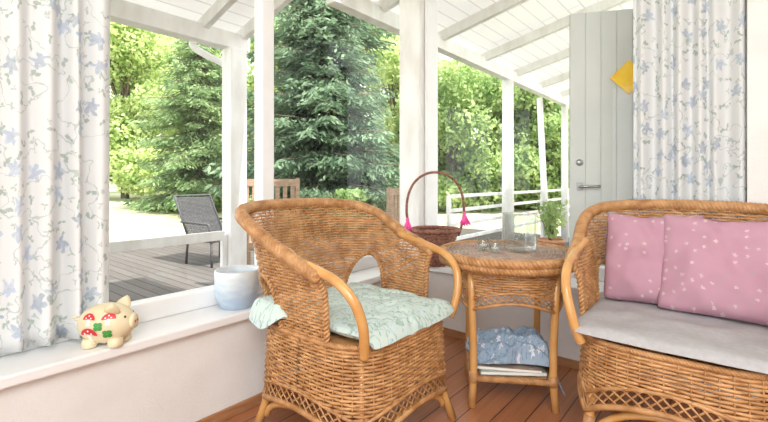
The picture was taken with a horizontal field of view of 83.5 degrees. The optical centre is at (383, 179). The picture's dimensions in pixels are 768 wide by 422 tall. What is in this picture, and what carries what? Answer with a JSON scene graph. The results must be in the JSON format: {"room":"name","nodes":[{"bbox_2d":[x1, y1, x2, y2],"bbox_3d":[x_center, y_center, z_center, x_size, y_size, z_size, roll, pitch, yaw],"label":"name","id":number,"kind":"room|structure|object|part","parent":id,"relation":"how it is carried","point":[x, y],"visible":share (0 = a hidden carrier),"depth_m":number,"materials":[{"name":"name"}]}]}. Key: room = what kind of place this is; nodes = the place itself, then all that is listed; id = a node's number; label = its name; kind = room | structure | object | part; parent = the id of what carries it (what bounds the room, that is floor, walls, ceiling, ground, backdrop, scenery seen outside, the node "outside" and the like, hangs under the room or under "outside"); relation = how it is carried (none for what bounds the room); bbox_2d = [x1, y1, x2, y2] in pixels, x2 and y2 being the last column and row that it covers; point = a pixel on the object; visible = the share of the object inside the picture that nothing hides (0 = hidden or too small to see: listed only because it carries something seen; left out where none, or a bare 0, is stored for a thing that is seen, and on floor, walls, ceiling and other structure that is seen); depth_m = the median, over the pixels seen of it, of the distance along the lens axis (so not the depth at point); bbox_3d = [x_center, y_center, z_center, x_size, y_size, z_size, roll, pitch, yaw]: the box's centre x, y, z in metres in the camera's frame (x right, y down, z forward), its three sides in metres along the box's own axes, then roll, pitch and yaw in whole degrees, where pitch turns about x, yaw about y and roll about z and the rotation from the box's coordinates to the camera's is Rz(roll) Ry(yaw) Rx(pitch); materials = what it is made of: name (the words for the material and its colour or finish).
{"room":"sunroom","nodes":[
{"label":"sunroom","id":0,"kind":"room"},
{"bbox_2d":[0,273,419,421],"bbox_3d":[-1.463,-0.295,0.975,0.260,2.550,5.660,0,0,39],"label":"wall","id":1,"kind":"structure","parent":0,"point":[192,378],"depth_m":1.56,"materials":[{"name":"paint"}]},
{"bbox_2d":[110,0,291,52],"bbox_3d":[-2.351,-1.411,1.371,1.623,0.611,5.150,0,0,39],"label":"porch roof","id":2,"kind":"structure","parent":1,"relation":"attached to","point":[223,24],"depth_m":3.30,"materials":[{"name":"white paint"}]},
{"bbox_2d":[110,20,222,49],"bbox_3d":[-3.027,-1.220,1.922,0.090,0.110,5.150,0,0,39],"label":"rain gutter","id":3,"kind":"object","parent":2,"relation":"attached to","point":[110,20],"visible":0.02,"depth_m":3.47,"materials":[{"name":"white paint"}]},
{"bbox_2d":[189,41,221,66],"bbox_3d":[-1.488,-0.050,3.685,0.337,2.260,0.072,0,0,-17],"label":"downspout","id":4,"kind":"object","parent":3,"relation":"attached to","point":[193,45],"visible":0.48,"depth_m":3.65,"materials":[{"name":"white paint"}]},
{"bbox_2d":[0,0,421,389],"bbox_3d":[-0.628,-0.398,1.939,0.265,1.965,2.910,0,0,39],"label":"window","id":5,"kind":"structure","parent":1,"relation":"in","point":[173,316],"depth_m":1.75,"materials":[{"name":"white paint"}]},
{"bbox_2d":[72,295,138,348],"bbox_3d":[-0.936,0.474,1.441,0.203,0.148,0.126,0,0,-7],"label":"piggy bank","id":6,"kind":"object","parent":5,"relation":"on","point":[111,323],"visible":1,"depth_m":1.40,"materials":[{"name":"beige ceramic"}]},
{"bbox_3d":[-0.628,0.568,1.939,0.265,0.035,2.910,0,0,39],"label":"sill","id":7,"kind":"part","parent":5,"relation":"part of","materials":[{"name":"white paint"}]},
{"bbox_2d":[214,265,258,309],"bbox_3d":[-0.642,0.469,1.880,0.187,0.162,0.187,0,0,39],"label":"plant pot","id":8,"kind":"object","parent":5,"relation":"on","point":[236,287],"visible":0.94,"depth_m":1.81,"materials":[{"name":"ceramic"}]},
{"bbox_2d":[196,358,347,421],"bbox_3d":[-1.452,0.958,0.772,0.013,0.045,5.360,0,0,39],"label":"baseboard","id":9,"kind":"structure","parent":1,"relation":"attached to","point":[222,415],"depth_m":1.79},
{"bbox_2d":[400,0,424,260],"bbox_3d":[0.239,-0.435,3.052,0.170,1.970,0.210,0,0,39],"label":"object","id":10,"kind":"structure","parent":1,"relation":"attached to","point":[412,12],"depth_m":2.96,"materials":[{"name":"white paint"}]},
{"bbox_2d":[425,0,437,236],"bbox_3d":[0.332,-0.435,3.008,0.020,1.970,0.140,0,0,39],"label":"trim","id":11,"kind":"structure","parent":1,"relation":"attached to","point":[431,6],"depth_m":2.99,"materials":[{"name":"white paint"}]},
{"bbox_2d":[326,0,632,108],"bbox_3d":[3.070,-1.819,4.465,4.110,1.038,6.400,0,0,39],"label":"porch roof","id":12,"kind":"structure","parent":1,"relation":"attached to","point":[526,42],"depth_m":4.47,"materials":[{"name":"white paint"}]},
{"bbox_3d":[-1.148,-1.340,1.305,0.023,0.024,1.230,0,0,39],"label":"curtain rod","id":13,"kind":"object","parent":1,"relation":"attached to","visible":0},
{"bbox_2d":[0,0,109,352],"bbox_3d":[-1.198,-0.391,1.245,0.069,1.858,0.728,0,0,39],"label":"curtain","id":14,"kind":"object","parent":13,"relation":"hanging from","point":[55,54],"visible":0.96,"depth_m":1.38,"materials":[{"name":"white fabric"}]},
{"bbox_2d":[223,335,748,421],"bbox_3d":[0.466,1.030,-0.600,5.320,0.100,5.660,0,0,39],"label":"floor","id":15,"kind":"structure","parent":0,"point":[495,402],"depth_m":1.89,"materials":[{"name":"red wood"}]},
{"bbox_2d":[235,198,461,421],"bbox_3d":[-0.159,0.535,1.776,0.769,0.901,0.784,0,0,39],"label":"wicker armchair","id":16,"kind":"object","parent":15,"relation":"on","point":[277,260],"visible":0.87,"depth_m":1.55,"materials":[{"name":"wicker"}]},
{"bbox_3d":[-0.473,0.772,1.706,0.099,0.427,0.034,0,0,-3],"label":"leg","id":17,"kind":"part","parent":16,"relation":"part of","materials":[{"name":"wicker"}]},
{"bbox_3d":[-0.440,0.450,1.648,0.075,0.212,0.216,0,0,-25],"label":"arch trim","id":18,"kind":"part","parent":16,"relation":"part of","materials":[{"name":"wicker"}]},
{"bbox_3d":[-0.201,0.425,1.403,0.024,0.258,0.075,0,0,31],"label":"trim","id":19,"kind":"part","parent":16,"relation":"part of","materials":[{"name":"wicker"}]},
{"bbox_3d":[-0.203,0.400,1.403,0.352,0.335,0.083,0,0,28],"label":"armrest","id":20,"kind":"part","parent":16,"relation":"part of","materials":[{"name":"wicker"}]},
{"bbox_3d":[-0.215,0.342,1.821,0.560,0.437,0.735,0,0,39],"label":"backrest","id":21,"kind":"part","parent":16,"relation":"part of","materials":[{"name":"wicker"}]},
{"bbox_2d":[249,282,453,348],"bbox_3d":[-0.119,0.495,1.688,0.582,0.096,0.607,0,0,39],"label":"seat cushion","id":22,"kind":"object","parent":16,"relation":"on","point":[392,315],"visible":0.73,"depth_m":1.60,"materials":[{"name":"green fabric"}]},
{"bbox_3d":[-0.112,0.562,1.737,0.600,0.036,0.590,0,0,39],"label":"seat","id":23,"kind":"part","parent":16,"relation":"part of","materials":[{"name":"wicker"}]},
{"bbox_3d":[-0.070,0.772,1.377,0.034,0.427,0.099,0,0,-8],"label":"leg","id":24,"kind":"part","parent":16,"relation":"part of","materials":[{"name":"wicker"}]},
{"bbox_3d":[-0.090,0.449,2.076,0.216,0.211,0.076,0,0,14],"label":"arch trim","id":25,"kind":"part","parent":16,"relation":"part of","materials":[{"name":"wicker"}]},
{"bbox_3d":[0.198,0.425,1.891,0.075,0.258,0.024,0,0,-42],"label":"trim","id":26,"kind":"part","parent":16,"relation":"part of","materials":[{"name":"wicker"}]},
{"bbox_3d":[0.198,0.400,1.893,0.083,0.335,0.352,0,0,-39],"label":"armrest","id":27,"kind":"part","parent":16,"relation":"part of","materials":[{"name":"wicker"}]},
{"bbox_3d":[0.249,0.772,1.768,0.099,0.427,0.034,0,0,-3],"label":"leg","id":28,"kind":"part","parent":16,"relation":"part of","materials":[{"name":"wicker"}]},
{"bbox_2d":[439,239,582,413],"bbox_3d":[0.576,0.649,2.008,0.641,0.664,0.644,0,0,25],"label":"table","id":29,"kind":"object","parent":15,"relation":"on","point":[532,262],"visible":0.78,"depth_m":1.81,"materials":[{"name":"wicker"}]},
{"bbox_3d":[0.430,0.680,2.202,0.034,0.602,0.050,0,0,-37],"label":"leg","id":30,"kind":"part","parent":29,"relation":"part of","materials":[{"name":"wicker"}]},
{"bbox_3d":[0.383,0.680,1.863,0.050,0.602,0.034,0,0,-37],"label":"leg","id":31,"kind":"part","parent":29,"relation":"part of","materials":[{"name":"wicker"}]},
{"bbox_2d":[479,244,486,247],"bbox_3d":[0.465,0.298,2.020,0.058,0.052,0.058,0,0,39],"label":"candle","id":32,"kind":"object","parent":29,"relation":"on","point":[480,245],"visible":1,"depth_m":2.01,"materials":[{"name":"white"}]},
{"bbox_2d":[491,247,498,250],"bbox_3d":[0.498,0.298,1.930,0.058,0.052,0.058,0,0,39],"label":"candle","id":33,"kind":"object","parent":29,"relation":"on","point":[492,248],"visible":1,"depth_m":1.92,"materials":[{"name":"white"}]},
{"bbox_2d":[479,366,546,375],"bbox_3d":[0.568,0.839,1.982,0.283,0.014,0.242,0,0,3],"label":"magazine","id":34,"kind":"object","parent":29,"relation":"on","point":[482,371],"visible":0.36,"depth_m":1.86,"materials":[{"name":"white paper"}]},
{"bbox_2d":[477,363,547,378],"bbox_3d":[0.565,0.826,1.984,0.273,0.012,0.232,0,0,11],"label":"magazine","id":35,"kind":"object","parent":34,"relation":"on","point":[525,368],"visible":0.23,"depth_m":1.88,"materials":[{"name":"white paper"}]},
{"bbox_2d":[465,326,564,394],"bbox_3d":[0.585,0.797,1.996,0.405,0.220,0.330,0,0,8],"label":"folded cloth","id":36,"kind":"object","parent":29,"relation":"on","point":[502,345],"visible":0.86,"depth_m":1.91,"materials":[{"name":"blue fabric"}]},
{"bbox_3d":[0.769,0.680,2.154,0.050,0.602,0.034,0,0,-37],"label":"leg","id":37,"kind":"part","parent":29,"relation":"part of","materials":[{"name":"wicker"}]},
{"bbox_3d":[0.721,0.680,1.815,0.034,0.602,0.050,0,0,-37],"label":"leg","id":38,"kind":"part","parent":29,"relation":"part of","materials":[{"name":"wicker"}]},
{"bbox_2d":[561,199,767,421],"bbox_3d":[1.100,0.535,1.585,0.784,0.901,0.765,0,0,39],"label":"wicker sofa","id":39,"kind":"object","parent":15,"relation":"on","point":[587,278],"visible":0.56,"depth_m":1.41,"materials":[{"name":"wicker"}]},
{"bbox_3d":[0.726,0.400,1.627,0.083,0.335,0.352,0,0,28],"label":"armrest","id":40,"kind":"part","parent":39,"relation":"part of","materials":[{"name":"wicker"}]},
{"bbox_3d":[0.726,0.425,1.625,0.075,0.258,0.024,0,0,31],"label":"trim","id":41,"kind":"part","parent":39,"relation":"part of","materials":[{"name":"wicker"}]},
{"bbox_3d":[0.700,0.772,1.494,0.099,0.427,0.034,0,0,-8],"label":"leg","id":42,"kind":"part","parent":39,"relation":"part of","materials":[{"name":"wicker"}]},
{"bbox_3d":[0.971,0.450,1.864,0.216,0.212,0.075,0,0,-25],"label":"arch trim","id":43,"kind":"part","parent":39,"relation":"part of","materials":[{"name":"wicker"}]},
{"bbox_3d":[1.029,0.772,1.897,0.034,0.427,0.099,0,0,-3],"label":"leg","id":44,"kind":"part","parent":39,"relation":"part of","materials":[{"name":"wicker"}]},
{"bbox_2d":[573,297,767,373],"bbox_3d":[1.036,0.510,1.506,0.595,0.048,0.560,0,0,39],"label":"seat pad","id":45,"kind":"object","parent":39,"relation":"on","point":[738,344],"visible":0.82,"depth_m":1.39,"materials":[{"name":"grey fabric"}]},
{"bbox_2d":[604,213,703,303],"bbox_3d":[1.078,0.314,1.729,0.346,0.351,0.197,0,0,39],"label":"throw pillow","id":46,"kind":"object","parent":45,"relation":"on","point":[634,245],"visible":0.66,"depth_m":1.72,"materials":[{"name":"pink fabric"}]},
{"bbox_2d":[658,215,767,324],"bbox_3d":[1.231,0.311,1.543,0.412,0.347,0.207,0,0,39],"label":"throw pillow","id":47,"kind":"object","parent":45,"relation":"on","point":[718,268],"visible":0.99,"depth_m":1.51,"materials":[{"name":"pink fabric"}]},
{"bbox_3d":[1.144,0.342,1.639,0.735,0.437,0.560,0,0,39],"label":"backrest","id":48,"kind":"part","parent":39,"relation":"part of","materials":[{"name":"wicker"}]},
{"bbox_3d":[1.060,0.562,1.536,0.590,0.036,0.600,0,0,39],"label":"seat","id":49,"kind":"part","parent":39,"relation":"part of","materials":[{"name":"wicker"}]},
{"bbox_2d":[420,0,767,401],"bbox_3d":[2.264,-0.295,1.366,5.020,2.550,0.260,0,0,39],"label":"wall","id":50,"kind":"structure","parent":0,"point":[441,285],"depth_m":1.81,"materials":[{"name":"paint"}]},
{"bbox_2d":[423,266,604,297],"bbox_3d":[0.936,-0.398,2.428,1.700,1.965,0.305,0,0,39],"label":"windowsill","id":51,"kind":"structure","parent":50,"relation":"in","point":[447,270],"depth_m":2.33,"materials":[{"name":"white paint"}]},
{"bbox_2d":[404,171,470,266],"bbox_3d":[0.324,0.245,2.777,0.350,0.607,0.329,0,0,-38],"label":"basket","id":52,"kind":"object","parent":51,"relation":"on","point":[448,234],"visible":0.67,"depth_m":2.75,"materials":[{"name":"red wicker"}]},
{"bbox_3d":[0.332,0.153,2.783,0.390,0.423,0.019,0,0,0],"label":"handle","id":53,"kind":"part","parent":52,"relation":"part of","materials":[{"name":"red wicker"}]},
{"bbox_3d":[1.004,-0.415,2.511,1.700,1.930,0.070,0,0,39],"label":"frame","id":54,"kind":"part","parent":51,"relation":"part of","materials":[{"name":"white paint"}]},
{"bbox_2d":[443,327,756,414],"bbox_3d":[2.144,0.958,1.288,4.907,0.045,0.013,0,0,39],"label":"baseboard","id":55,"kind":"structure","parent":50,"relation":"attached to","point":[562,361],"depth_m":2.25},
{"bbox_3d":[1.226,-1.340,2.104,0.839,0.024,0.023,0,0,39],"label":"curtain rod","id":56,"kind":"object","parent":50,"relation":"attached to","visible":0},
{"bbox_2d":[633,0,746,220],"bbox_3d":[1.385,-0.391,1.975,0.432,1.858,0.067,0,0,39],"label":"curtain","id":57,"kind":"object","parent":56,"relation":"hanging from","point":[690,114],"visible":0.71,"depth_m":1.97,"materials":[{"name":"white fabric"}]},
{"bbox_3d":[2.625,-0.570,2.053,1.730,3.300,0.100,0,0,39],"label":"wall","id":58,"kind":"structure","parent":0,"visible":0},
{"bbox_2d":[569,9,633,265],"bbox_3d":[1.563,0.000,2.615,0.800,2.100,0.095,0,0,14],"label":"door","id":59,"kind":"structure","parent":58,"relation":"in","point":[601,124],"depth_m":2.67,"materials":[{"name":"grey paint"}]},
{"bbox_3d":[1.228,0.040,2.700,0.040,0.050,0.006,0,0,14],"label":"handle plate","id":60,"kind":"part","parent":59,"relation":"part of","materials":[{"name":"metal"}]},
{"bbox_3d":[1.272,0.040,2.663,0.119,0.018,0.053,0,0,14],"label":"handle","id":61,"kind":"part","parent":59,"relation":"part of","materials":[{"name":"metal"}]},
{"label":"outside","id":62,"kind":"structure","parent":0,"visible":0},
{"bbox_2d":[109,183,560,241],"bbox_3d":[-3.716,0.416,19.169,50.000,1.567,55.000,0,0,39],"label":"lawn","id":63,"kind":"structure","parent":62,"point":[125,223],"depth_m":10.40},
{"bbox_2d":[109,21,209,198],"bbox_3d":[-10.288,-3.142,17.095,5.855,7.847,5.784,0,0,-3],"label":"leafy tree","id":64,"kind":"object","parent":63,"relation":"on","point":[136,54],"visible":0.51,"depth_m":16.07,"materials":[{"name":"green plant"}]},
{"bbox_2d":[152,37,221,154],"bbox_3d":[-11.164,-3.930,23.892,6.308,9.022,7.417,0,0,39],"label":"leafy tree","id":65,"kind":"object","parent":63,"relation":"on","point":[173,131],"visible":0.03,"depth_m":23.08,"materials":[{"name":"green plant"}]},
{"bbox_2d":[121,38,253,213],"bbox_3d":[-5.495,-1.789,12.935,4.550,7.023,5.174,0,0,-18],"label":"spruce tree","id":66,"kind":"object","parent":63,"relation":"on","point":[197,108],"visible":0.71,"depth_m":12.37,"materials":[{"name":"green plant"}]},
{"bbox_2d":[214,6,290,177],"bbox_3d":[-5.540,-3.903,21.240,6.467,9.278,5.919,0,0,29],"label":"leafy tree","id":67,"kind":"object","parent":63,"relation":"on","point":[250,82],"visible":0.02,"depth_m":19.95,"materials":[{"name":"green plant"}]},
{"bbox_2d":[200,0,399,243],"bbox_3d":[-1.442,-2.748,9.595,4.960,8.837,4.954,0,0,7],"label":"spruce tree","id":68,"kind":"object","parent":63,"relation":"on","point":[325,137],"visible":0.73,"depth_m":8.66,"materials":[{"name":"green plant"}]},
{"bbox_2d":[109,228,568,301],"bbox_3d":[-0.018,1.105,2.983,10.600,0.050,12.600,0,0,39],"label":"deck","id":69,"kind":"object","parent":63,"relation":"on","point":[153,272],"visible":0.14,"depth_m":5.25,"materials":[{"name":"grey wood"}]},
{"bbox_2d":[109,231,226,266],"bbox_3d":[-2.737,0.751,1.866,0.040,0.658,4.470,0,0,39],"label":"railing","id":70,"kind":"object","parent":69,"relation":"on","point":[165,241],"visible":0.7,"depth_m":3.25,"materials":[{"name":"white paint"}]},
{"bbox_3d":[-2.737,0.460,1.866,0.035,0.075,4.430,0,0,39],"label":"rail","id":71,"kind":"part","parent":70,"relation":"part of","materials":[{"name":"white paint"}]},
{"bbox_3d":[-1.336,0.770,3.582,0.040,0.620,0.040,0,0,39],"label":"rail post","id":72,"kind":"part","parent":70,"relation":"part of","materials":[{"name":"white paint"}]},
{"bbox_2d":[173,194,221,267],"bbox_3d":[-2.306,0.639,5.708,0.761,0.884,0.610,0,0,30],"label":"outdoor chair","id":73,"kind":"object","parent":69,"relation":"on","point":[204,216],"visible":0.8,"depth_m":5.77,"materials":[{"name":"grey fabric"}]},
{"bbox_3d":[-2.543,0.915,5.551,0.053,0.332,0.030,0,0,4],"label":"leg","id":74,"kind":"part","parent":73,"relation":"part of","materials":[{"name":"black metal"}]},
{"bbox_3d":[-2.371,0.638,5.415,0.575,0.226,0.040,0,0,30],"label":"armrest","id":75,"kind":"part","parent":73,"relation":"part of","materials":[{"name":"grey metal"}]},
{"bbox_3d":[-2.486,0.493,5.813,0.345,0.591,0.574,0,0,30],"label":"frame","id":76,"kind":"part","parent":73,"relation":"part of","materials":[{"name":"grey metal"}]},
{"bbox_3d":[-2.481,0.506,5.810,0.310,0.547,0.525,0,0,30],"label":"backrest","id":77,"kind":"part","parent":73,"relation":"part of","materials":[{"name":"grey fabric"}]},
{"bbox_3d":[-2.129,0.915,5.309,0.030,0.332,0.053,0,0,-33],"label":"leg","id":78,"kind":"part","parent":73,"relation":"part of","materials":[{"name":"grey metal"}]},
{"bbox_2d":[222,46,246,265],"bbox_3d":[-1.273,-0.015,3.659,0.150,2.190,0.150,0,0,39],"label":"porch post","id":79,"kind":"object","parent":69,"relation":"on","point":[234,60],"visible":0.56,"depth_m":3.60,"materials":[{"name":"white paint"}]},
{"bbox_2d":[247,178,301,264],"bbox_3d":[-1.147,0.530,4.405,0.600,1.100,0.550,0,0,-9],"label":"garden chair","id":80,"kind":"object","parent":69,"relation":"on","point":[292,183],"visible":0.15,"depth_m":4.16,"materials":[{"name":"brown wood"}]},
{"bbox_3d":[-1.449,0.770,4.597,0.040,0.620,0.040,0,0,-9],"label":"leg","id":81,"kind":"part","parent":80,"relation":"part of","materials":[{"name":"brown wood"}]},
{"bbox_3d":[-0.842,0.530,4.193,0.040,1.100,0.040,0,0,-9],"label":"post","id":82,"kind":"part","parent":80,"relation":"part of","materials":[{"name":"brown wood"}]},
{"bbox_2d":[330,187,370,258],"bbox_3d":[-0.432,0.583,5.442,0.545,0.994,0.613,0,0,-19],"label":"potted plant","id":83,"kind":"object","parent":69,"relation":"on","point":[353,194],"visible":0.37,"depth_m":5.32,"materials":[{"name":"green plant"}]},
{"bbox_3d":[-0.427,0.910,5.400,0.330,0.340,0.330,0,0,39],"label":"pot","id":84,"kind":"part","parent":83,"relation":"part of","materials":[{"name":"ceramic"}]},
{"bbox_2d":[349,188,399,253],"bbox_3d":[-0.016,0.580,4.903,0.550,1.000,0.600,0,0,33],"label":"garden chair","id":85,"kind":"object","parent":69,"relation":"on","point":[392,193],"visible":0.17,"depth_m":4.63,"materials":[{"name":"brown wood"}]},
{"bbox_3d":[-0.018,0.670,4.904,0.475,0.020,0.500,0,0,33],"label":"seat","id":86,"kind":"part","parent":85,"relation":"part of","materials":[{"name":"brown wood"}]},
{"bbox_3d":[0.053,0.580,4.538,0.040,1.000,0.040,0,0,33],"label":"post","id":87,"kind":"part","parent":85,"relation":"part of","materials":[{"name":"brown wood"}]},
{"bbox_3d":[0.201,0.375,4.764,0.025,0.570,0.500,0,0,33],"label":"backrest","id":88,"kind":"part","parent":85,"relation":"part of","materials":[{"name":"brown wood"}]},
{"bbox_2d":[446,188,568,240],"bbox_3d":[2.101,0.620,6.417,0.040,0.920,4.440,0,0,39],"label":"railing","id":89,"kind":"object","parent":69,"relation":"on","point":[449,210],"visible":0.5,"depth_m":5.46,"materials":[{"name":"white paint"}]},
{"bbox_3d":[0.710,0.630,4.713,0.040,0.900,0.040,0,0,39],"label":"rail post","id":90,"kind":"part","parent":89,"relation":"part of","materials":[{"name":"white paint"}]},
{"bbox_3d":[2.101,0.180,6.417,0.035,0.040,4.400,0,0,39],"label":"rail","id":91,"kind":"part","parent":89,"relation":"part of","materials":[{"name":"white paint"}]},
{"bbox_3d":[2.101,0.500,6.417,0.035,0.040,4.400,0,0,39],"label":"rail","id":92,"kind":"part","parent":89,"relation":"part of","materials":[{"name":"white paint"}]},
{"bbox_3d":[2.101,0.340,6.417,0.035,0.040,4.400,0,0,39],"label":"rail","id":93,"kind":"part","parent":89,"relation":"part of","materials":[{"name":"white paint"}]},
{"bbox_3d":[2.101,0.660,6.417,0.035,0.040,4.400,0,0,39],"label":"rail","id":94,"kind":"part","parent":89,"relation":"part of","materials":[{"name":"white paint"}]},
{"bbox_3d":[2.565,0.630,6.985,0.040,0.900,0.040,0,0,39],"label":"rail post","id":95,"kind":"part","parent":89,"relation":"part of","materials":[{"name":"white paint"}]},
{"bbox_3d":[3.493,0.630,8.121,0.040,0.900,0.040,0,0,39],"label":"rail post","id":96,"kind":"part","parent":89,"relation":"part of","materials":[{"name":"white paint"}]},
{"bbox_2d":[502,79,513,239],"bbox_3d":[1.620,-0.113,5.622,0.158,2.385,0.158,0,0,39],"label":"porch post","id":97,"kind":"object","parent":69,"relation":"on","point":[507,85],"visible":0.79,"depth_m":5.56,"materials":[{"name":"white paint"}]},
{"bbox_2d":[537,98,547,236],"bbox_3d":[2.537,-0.112,6.836,0.220,2.390,0.105,0,0,39],"label":"porch post","id":98,"kind":"object","parent":69,"relation":"on","point":[540,116],"visible":0.64,"depth_m":6.81,"materials":[{"name":"white paint"}]},
{"bbox_2d":[530,199,567,245],"bbox_3d":[2.099,0.660,5.420,0.438,0.841,0.415,0,0,-23],"label":"potted plant","id":99,"kind":"object","parent":69,"relation":"on","point":[550,217],"visible":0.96,"depth_m":5.35,"materials":[{"name":"green plant"}]},
{"bbox_3d":[2.067,0.580,5.421,0.223,0.446,0.116,0,0,29],"label":"stem","id":100,"kind":"part","parent":99,"relation":"part of","materials":[{"name":"green plant"}]},
{"bbox_3d":[2.097,0.910,5.400,0.330,0.340,0.330,0,0,39],"label":"pot","id":101,"kind":"part","parent":99,"relation":"part of","materials":[{"name":"ceramic"}]},
{"bbox_2d":[561,105,568,241],"bbox_3d":[3.151,-0.113,7.497,0.126,2.385,0.126,0,0,39],"label":"porch post","id":102,"kind":"object","parent":69,"relation":"on","point":[564,108],"visible":0.86,"depth_m":7.45,"materials":[{"name":"white paint"}]},
{"bbox_2d":[360,23,456,203],"bbox_3d":[0.245,-2.784,15.227,4.312,7.537,4.782,0,0,-37],"label":"leafy tree","id":103,"kind":"object","parent":63,"relation":"on","point":[388,66],"visible":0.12,"depth_m":13.76,"materials":[{"name":"green plant"}]},
{"bbox_2d":[390,58,522,212],"bbox_3d":[2.089,-1.145,12.983,4.240,5.134,3.948,0,0,39],"label":"leafy tree","id":104,"kind":"object","parent":63,"relation":"on","point":[472,90],"visible":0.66,"depth_m":11.98,"materials":[{"name":"green plant"}]},
{"bbox_2d":[443,109,539,206],"bbox_3d":[4.083,-1.537,14.732,3.789,5.635,3.929,0,0,31],"label":"leafy tree","id":105,"kind":"object","parent":63,"relation":"on","point":[497,114],"visible":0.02,"depth_m":14.17,"materials":[{"name":"green plant"}]},
{"bbox_2d":[487,78,568,209],"bbox_3d":[5.007,-1.341,13.109,3.700,4.952,3.533,0,0,14],"label":"leafy tree","id":106,"kind":"object","parent":63,"relation":"on","point":[526,163],"visible":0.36,"depth_m":12.31,"materials":[{"name":"green plant"}]}
]}

